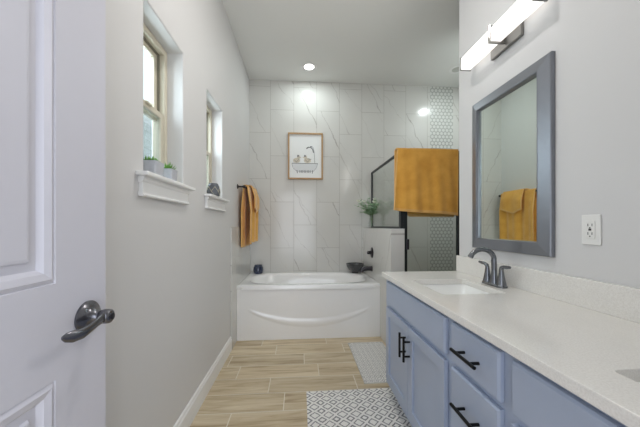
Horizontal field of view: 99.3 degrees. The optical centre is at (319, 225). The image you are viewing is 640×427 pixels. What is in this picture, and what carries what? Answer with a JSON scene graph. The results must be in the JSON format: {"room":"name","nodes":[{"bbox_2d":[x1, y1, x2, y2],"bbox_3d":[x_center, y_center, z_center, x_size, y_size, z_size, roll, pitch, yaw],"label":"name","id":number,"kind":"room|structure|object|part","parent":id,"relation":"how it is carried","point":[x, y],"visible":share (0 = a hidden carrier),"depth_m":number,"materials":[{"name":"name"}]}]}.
{"room":"bathroom","nodes":[
{"label":"bathroom","id":0,"kind":"room"},
{"bbox_2d":[106,0,248,426],"bbox_3d":[-0.811,-0.370,1.013,0.150,3.100,5.340,0,0,-4],"label":"wall","id":1,"kind":"structure","parent":0,"point":[168,263],"depth_m":1.42,"materials":[{"name":"paint"}]},
{"bbox_2d":[0,0,114,426],"bbox_3d":[-0.564,0.154,0.344,0.102,2.028,0.859,0,0,-4],"label":"door","id":2,"kind":"structure","parent":1,"relation":"in","point":[54,315],"depth_m":0.61,"materials":[{"name":"paint"}]},
{"bbox_3d":[-0.552,0.236,0.651,0.031,0.040,0.151,0,0,-6],"label":"handle lever","id":3,"kind":"part","parent":2,"relation":"part of","materials":[{"name":"grey metal"}]},
{"bbox_2d":[135,22,195,204],"bbox_3d":[-0.812,-0.548,1.338,0.203,0.851,0.508,0,0,-4],"label":"window","id":4,"kind":"structure","parent":1,"relation":"in","point":[151,185],"depth_m":1.47,"materials":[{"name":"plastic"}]},
{"bbox_3d":[-0.894,-0.757,1.337,0.022,0.366,0.315,0,0,-4],"label":"sash","id":5,"kind":"part","parent":4,"relation":"part of","materials":[{"name":"plastic"}]},
{"bbox_2d":[143,156,163,175],"bbox_3d":[-0.764,-0.269,1.232,0.082,0.090,0.085,0,0,-4],"label":"potted succulent","id":6,"kind":"object","parent":4,"relation":"on","point":[153,165],"visible":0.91,"depth_m":1.20,"materials":[{"name":"grey ceramic"}]},
{"bbox_3d":[-0.860,-0.427,1.340,0.023,0.367,0.315,0,0,-4],"label":"sash","id":7,"kind":"part","parent":4,"relation":"part of","materials":[{"name":"plastic"}]},
{"bbox_3d":[-0.877,-0.595,1.339,0.064,0.758,0.387,0,0,-4],"label":"frame","id":8,"kind":"part","parent":4,"relation":"part of","materials":[{"name":"plastic"}]},
{"bbox_3d":[-0.777,-0.214,1.341,0.134,0.017,0.508,0,0,-4],"label":"sill","id":9,"kind":"part","parent":4,"relation":"part of","materials":[{"name":"paint"}]},
{"bbox_2d":[163,162,177,180],"bbox_3d":[-0.764,-0.275,1.375,0.077,0.102,0.076,0,0,-4],"label":"potted succulent","id":10,"kind":"object","parent":4,"relation":"on","point":[169,172],"visible":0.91,"depth_m":1.35,"materials":[{"name":"grey ceramic"}]},
{"bbox_2d":[163,168,177,180],"bbox_3d":[-0.768,-0.254,1.372,0.070,0.060,0.070,0,0,-4],"label":"pot","id":11,"kind":"object","parent":10,"relation":"on","point":[170,173],"depth_m":1.34,"materials":[{"name":"ceramic"}]},
{"bbox_2d":[173,336,231,426],"bbox_3d":[-0.745,1.113,1.223,0.014,0.133,2.728,0,0,-4],"label":"baseboard","id":12,"kind":"structure","parent":1,"relation":"attached to","point":[187,416],"depth_m":1.83,"materials":[{"name":"paint"}]},
{"bbox_2d":[204,106,229,211],"bbox_3d":[-0.869,-0.548,2.115,0.203,0.851,0.503,0,0,-4],"label":"window","id":13,"kind":"structure","parent":1,"relation":"in","point":[213,202],"depth_m":2.24,"materials":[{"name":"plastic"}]},
{"bbox_3d":[-0.917,-0.427,2.117,0.023,0.367,0.310,0,0,-4],"label":"sash","id":14,"kind":"part","parent":13,"relation":"part of","materials":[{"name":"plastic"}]},
{"bbox_3d":[-0.935,-0.595,2.116,0.064,0.758,0.382,0,0,-4],"label":"frame","id":15,"kind":"part","parent":13,"relation":"part of","materials":[{"name":"plastic"}]},
{"bbox_2d":[207,183,220,195],"bbox_3d":[-0.796,-0.270,2.032,0.100,0.095,0.104,0,0,-4],"label":"candle holder","id":16,"kind":"object","parent":13,"relation":"on","point":[213,188],"visible":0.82,"depth_m":2.00,"materials":[{"name":"grey ceramic"}]},
{"bbox_3d":[-0.834,-0.214,2.118,0.134,0.017,0.503,0,0,-4],"label":"sill","id":17,"kind":"part","parent":13,"relation":"part of","materials":[{"name":"paint"}]},
{"bbox_2d":[230,227,250,348],"bbox_3d":[-0.881,0.595,3.074,0.014,1.170,0.980,0,0,-4],"label":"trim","id":18,"kind":"structure","parent":1,"relation":"attached to","point":[240,257],"depth_m":2.73,"materials":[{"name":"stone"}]},
{"bbox_3d":[-0.850,-0.417,3.186,0.090,0.052,0.672,0,0,-4],"label":"towel bar","id":19,"kind":"object","parent":1,"relation":"attached to","visible":0},
{"bbox_2d":[241,185,258,246],"bbox_3d":[-0.812,-0.108,3.182,0.116,0.676,0.546,0,0,-4],"label":"bath towel","id":20,"kind":"object","parent":19,"relation":"hanging from","point":[249,217],"visible":0.93,"depth_m":3.11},
{"bbox_2d":[248,185,259,212],"bbox_3d":[-0.809,-0.307,3.224,0.140,0.309,0.331,0,0,-4],"label":"hand towel","id":21,"kind":"object","parent":19,"relation":"hanging from","point":[256,197],"visible":0.51,"depth_m":3.15,"materials":[{"name":"beige fabric"}]},
{"bbox_2d":[190,337,389,426],"bbox_3d":[0.690,1.205,1.124,3.100,0.050,5.340,0,0,-4],"label":"floor","id":22,"kind":"structure","parent":0,"point":[260,383],"depth_m":2.08,"materials":[{"name":"brown wood"}]},
{"bbox_2d":[237,272,379,340],"bbox_3d":[-0.134,0.895,3.226,1.496,0.568,0.784,0,0,-4],"label":"bathtub","id":23,"kind":"object","parent":22,"relation":"on","point":[282,305],"visible":0.99,"depth_m":2.85,"materials":[{"name":"ceramic"}]},
{"bbox_2d":[253,264,262,273],"bbox_3d":[-0.794,0.556,3.503,0.127,0.110,0.127,0,0,-4],"label":"candle jar","id":24,"kind":"object","parent":23,"relation":"on","point":[258,268],"visible":1,"depth_m":3.46,"materials":[{"name":"glass"}]},
{"bbox_2d":[346,262,363,272],"bbox_3d":[0.456,0.549,3.543,0.232,0.123,0.232,0,0,-4],"label":"bowl","id":25,"kind":"object","parent":23,"relation":"on","point":[354,267],"visible":0.95,"depth_m":3.47,"materials":[{"name":"grey ceramic"}]},
{"bbox_2d":[306,388,411,426],"bbox_3d":[0.244,1.175,1.459,0.610,0.009,0.975,0,0,-4],"label":"bath mat","id":26,"kind":"object","parent":22,"relation":"on","point":[379,407],"visible":0.96,"depth_m":1.74,"materials":[{"name":"white fabric"}]},
{"bbox_2d":[348,342,386,383],"bbox_3d":[0.480,1.175,2.392,0.348,0.009,0.700,0,0,-4],"label":"bath mat","id":27,"kind":"object","parent":22,"relation":"on","point":[369,357],"visible":0.66,"depth_m":2.37,"materials":[{"name":"white fabric"}]},
{"bbox_2d":[386,279,626,426],"bbox_3d":[0.767,0.765,0.941,0.588,0.829,1.945,0,0,-4],"label":"bathroom vanity","id":28,"kind":"object","parent":22,"relation":"on","point":[440,372],"visible":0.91,"depth_m":0.98,"materials":[{"name":"paint"}]},
{"bbox_3d":[0.470,0.783,1.655,0.020,0.479,0.368,0,0,-4],"label":"cabinet door","id":29,"kind":"part","parent":28,"relation":"part of","materials":[{"name":"paint"}]},
{"bbox_3d":[0.451,0.653,1.497,0.040,0.133,0.012,0,0,-4],"label":"handle","id":30,"kind":"part","parent":28,"relation":"part of","materials":[{"name":"black metal"}]},
{"bbox_3d":[0.455,0.653,1.439,0.040,0.133,0.012,0,0,-4],"label":"handle","id":31,"kind":"part","parent":28,"relation":"part of","materials":[{"name":"black metal"}]},
{"bbox_3d":[0.483,0.445,1.469,0.020,0.147,0.741,0,0,-4],"label":"drawer","id":32,"kind":"part","parent":28,"relation":"part of","materials":[{"name":"paint"}]},
{"bbox_3d":[0.497,0.783,1.283,0.020,0.479,0.368,0,0,-4],"label":"cabinet door","id":33,"kind":"part","parent":28,"relation":"part of","materials":[{"name":"paint"}]},
{"bbox_3d":[0.493,0.646,0.922,0.040,0.012,0.133,0,0,-4],"label":"handle","id":34,"kind":"part","parent":28,"relation":"part of","materials":[{"name":"black metal"}]},
{"bbox_3d":[0.493,0.447,0.922,0.040,0.012,0.133,0,0,-4],"label":"handle","id":35,"kind":"part","parent":28,"relation":"part of","materials":[{"name":"black metal"}]},
{"bbox_3d":[0.523,0.659,0.925,0.020,0.237,0.255,0,0,-4],"label":"drawer","id":36,"kind":"part","parent":28,"relation":"part of","materials":[{"name":"paint"}]},
{"bbox_3d":[0.523,0.445,0.925,0.020,0.148,0.255,0,0,-4],"label":"drawer","id":37,"kind":"part","parent":28,"relation":"part of","materials":[{"name":"paint"}]},
{"bbox_2d":[382,255,639,426],"bbox_3d":[0.781,0.279,0.943,0.561,0.142,1.957,0,0,-4],"label":"countertop","id":38,"kind":"structure","parent":28,"relation":"on","point":[581,334],"depth_m":0.91,"materials":[{"name":"stone"}]},
{"bbox_2d":[424,284,490,294],"bbox_3d":[0.720,0.423,1.457,0.356,0.145,0.386,0,0,-4],"label":"sink","id":39,"kind":"object","parent":38,"relation":"in","point":[446,289],"visible":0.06,"depth_m":1.63,"materials":[{"name":"ceramic"}]},
{"bbox_2d":[468,247,510,288],"bbox_3d":[0.922,0.216,1.455,0.192,0.206,0.189,0,0,-43],"label":"sink faucet","id":40,"kind":"object","parent":38,"relation":"on","point":[492,279],"visible":1,"depth_m":1.46,"materials":[{"name":"grey metal"}]},
{"bbox_3d":[0.878,0.210,1.463,0.171,0.194,0.048,0,0,-4],"label":"spout","id":41,"kind":"part","parent":40,"relation":"part of","materials":[{"name":"grey metal"}]},
{"bbox_3d":[0.935,0.254,1.540,0.047,0.108,0.086,0,0,-4],"label":"faucet handle","id":42,"kind":"part","parent":40,"relation":"part of","materials":[{"name":"grey metal"}]},
{"bbox_3d":[0.940,0.313,1.468,0.052,0.012,0.160,0,0,-4],"label":"plate","id":43,"kind":"part","parent":40,"relation":"part of","materials":[{"name":"grey metal"}]},
{"bbox_3d":[0.945,0.254,1.395,0.047,0.108,0.086,0,0,-4],"label":"faucet handle","id":44,"kind":"part","parent":40,"relation":"part of","materials":[{"name":"grey metal"}]},
{"bbox_3d":[0.549,0.783,0.569,0.020,0.479,0.368,0,0,-4],"label":"cabinet door","id":45,"kind":"part","parent":28,"relation":"part of","materials":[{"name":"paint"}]},
{"bbox_3d":[0.563,0.445,0.382,0.020,0.147,0.743,0,0,-4],"label":"drawer","id":46,"kind":"part","parent":28,"relation":"part of","materials":[{"name":"paint"}]},
{"bbox_3d":[1.082,1.135,2.626,0.574,0.090,0.120,0,0,-4],"label":"trim","id":47,"kind":"structure","parent":22,"relation":"on","visible":0},
{"bbox_2d":[371,156,458,271],"bbox_3d":[1.028,0.182,3.149,0.606,1.815,1.106,0,0,-4],"label":"shower enclosure","id":48,"kind":"object","parent":47,"relation":"on","point":[402,214],"visible":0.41,"depth_m":2.63,"materials":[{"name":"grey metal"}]},
{"bbox_3d":[0.741,-0.350,3.157,0.024,0.750,1.048,0,0,-4],"label":"frame","id":49,"kind":"part","parent":48,"relation":"part of","materials":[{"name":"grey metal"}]},
{"bbox_3d":[0.780,-0.350,2.610,0.032,0.750,0.048,0,0,-4],"label":"corner post","id":50,"kind":"part","parent":48,"relation":"part of","materials":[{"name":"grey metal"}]},
{"bbox_2d":[394,148,458,216],"bbox_3d":[1.008,-0.417,2.616,0.636,0.655,0.112,0,0,-4],"label":"bath towel","id":51,"kind":"object","parent":48,"relation":"hanging from","point":[426,180],"visible":1,"depth_m":2.58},
{"bbox_3d":[1.083,0.182,2.627,0.574,1.815,0.040,0,0,-4],"label":"door frame","id":52,"kind":"part","parent":48,"relation":"part of","materials":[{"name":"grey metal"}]},
{"bbox_2d":[222,0,458,87],"bbox_3d":[0.690,-1.970,1.124,3.100,0.100,5.340,0,0,-4],"label":"ceiling","id":53,"kind":"structure","parent":0,"point":[383,42],"depth_m":2.80,"materials":[{"name":"paint"}]},
{"bbox_2d":[302,62,316,70],"bbox_3d":[-0.131,-1.916,3.279,0.184,0.008,0.184,0,0,-4],"label":"recessed light","id":54,"kind":"object","parent":53,"relation":"in","point":[308,66],"visible":1,"depth_m":3.26,"materials":[{"name":"paint"}]},
{"bbox_2d":[449,65,458,73],"bbox_3d":[1.680,-1.916,3.332,0.184,0.008,0.184,0,0,-4],"label":"recessed light","id":55,"kind":"object","parent":53,"relation":"in","point":[454,70],"visible":0.65,"depth_m":3.35,"materials":[{"name":"paint"}]},
{"bbox_2d":[249,79,458,272],"bbox_3d":[0.498,-0.370,3.727,2.860,3.100,0.120,0,0,-4],"label":"wall","id":56,"kind":"structure","parent":0,"point":[304,225],"depth_m":3.65,"materials":[{"name":"tile"}]},
{"bbox_2d":[288,132,322,179],"bbox_3d":[-0.192,-0.924,3.601,0.461,0.615,0.027,0,0,-4],"label":"framed print","id":57,"kind":"object","parent":56,"relation":"attached to","point":[305,150],"visible":1,"depth_m":3.60,"materials":[{"name":"white paper"}]},
{"bbox_2d":[363,228,404,343],"bbox_3d":[0.692,0.603,3.119,0.133,1.155,1.120,0,0,-4],"label":"wall","id":58,"kind":"structure","parent":0,"point":[388,244],"depth_m":2.78,"materials":[{"name":"stone"}]},
{"bbox_2d":[359,266,372,272],"bbox_3d":[0.541,0.512,3.218,0.152,0.081,0.068,0,0,-4],"label":"tub spout","id":59,"kind":"object","parent":58,"relation":"attached to","point":[366,268],"visible":1,"depth_m":3.20,"materials":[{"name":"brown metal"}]},
{"bbox_2d":[355,198,378,225],"bbox_3d":[0.561,-0.167,3.433,0.302,0.382,0.407,0,0,-4],"label":"plant","id":60,"kind":"object","parent":58,"relation":"on","point":[374,205],"visible":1,"depth_m":3.38,"materials":[{"name":"green plant"}]},
{"bbox_2d":[367,247,372,257],"bbox_3d":[0.579,0.315,3.215,0.076,0.128,0.140,0,0,-4],"label":"tub valve","id":61,"kind":"object","parent":58,"relation":"attached to","point":[370,252],"visible":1,"depth_m":3.20,"materials":[{"name":"brown metal"}]},
{"bbox_2d":[459,0,639,287],"bbox_3d":[1.122,-0.370,0.965,0.120,3.100,1.960,0,0,-4],"label":"wall","id":62,"kind":"structure","parent":0,"point":[595,44],"depth_m":1.09,"materials":[{"name":"paint"}]},
{"bbox_2d":[460,0,547,70],"bbox_3d":[0.968,-1.026,1.478,0.110,0.122,0.553,0,0,-4],"label":"vanity light","id":63,"kind":"object","parent":62,"relation":"attached to","point":[509,28],"visible":1,"depth_m":1.44,"materials":[{"name":"white glass"}]},
{"bbox_3d":[1.014,-1.024,1.482,0.019,0.117,0.217,0,0,-4],"label":"wall plate","id":64,"kind":"part","parent":63,"relation":"part of","materials":[{"name":"silver metal"}]},
{"bbox_2d":[472,51,554,256],"bbox_3d":[1.007,-0.320,1.482,0.033,0.915,0.554,0,0,-4],"label":"wall mirror","id":65,"kind":"object","parent":62,"relation":"attached to","point":[513,126],"visible":1,"depth_m":1.39,"materials":[{"name":"mirror"}]},
{"bbox_2d":[479,76,536,241],"bbox_3d":[1.012,-0.320,1.482,0.005,0.788,0.427,0,0,-5],"label":"mirror glass","id":66,"kind":"object","parent":65,"relation":"attached to","point":[507,121],"depth_m":1.45,"materials":[{"name":"silver glass"}]},
{"bbox_2d":[456,255,639,322],"bbox_3d":[1.051,0.264,0.963,0.020,0.112,1.957,0,0,-4],"label":"backsplash","id":67,"kind":"structure","parent":62,"relation":"attached to","point":[616,300],"depth_m":1.11,"materials":[{"name":"stone"}]},
{"bbox_2d":[582,214,600,244],"bbox_3d":[1.050,0.015,1.055,0.009,0.117,0.070,0,0,-4],"label":"wall outlet","id":68,"kind":"object","parent":62,"relation":"attached to","point":[591,224],"visible":1,"depth_m":1.05,"materials":[{"name":"plastic"}]},
{"bbox_2d":[585,221,594,238],"bbox_3d":[1.048,0.014,1.055,0.003,0.068,0.034,0,0,-4],"label":"receptacle","id":69,"kind":"object","parent":68,"relation":"attached to","point":[589,225],"depth_m":1.06,"materials":[{"name":"plastic"}]},
{"bbox_3d":[-5.097,1.480,1.129,8.000,0.200,15.000,0,0,-4],"label":"ground","id":70,"kind":"structure","parent":0,"visible":0},
{"bbox_2d":[143,121,152,159],"bbox_3d":[-3.897,-0.520,2.721,0.225,3.800,12.000,0,0,-4],"label":"wall","id":71,"kind":"structure","parent":70,"relation":"on","point":[147,129],"depth_m":6.42,"materials":[{"name":"paint"}]}
]}

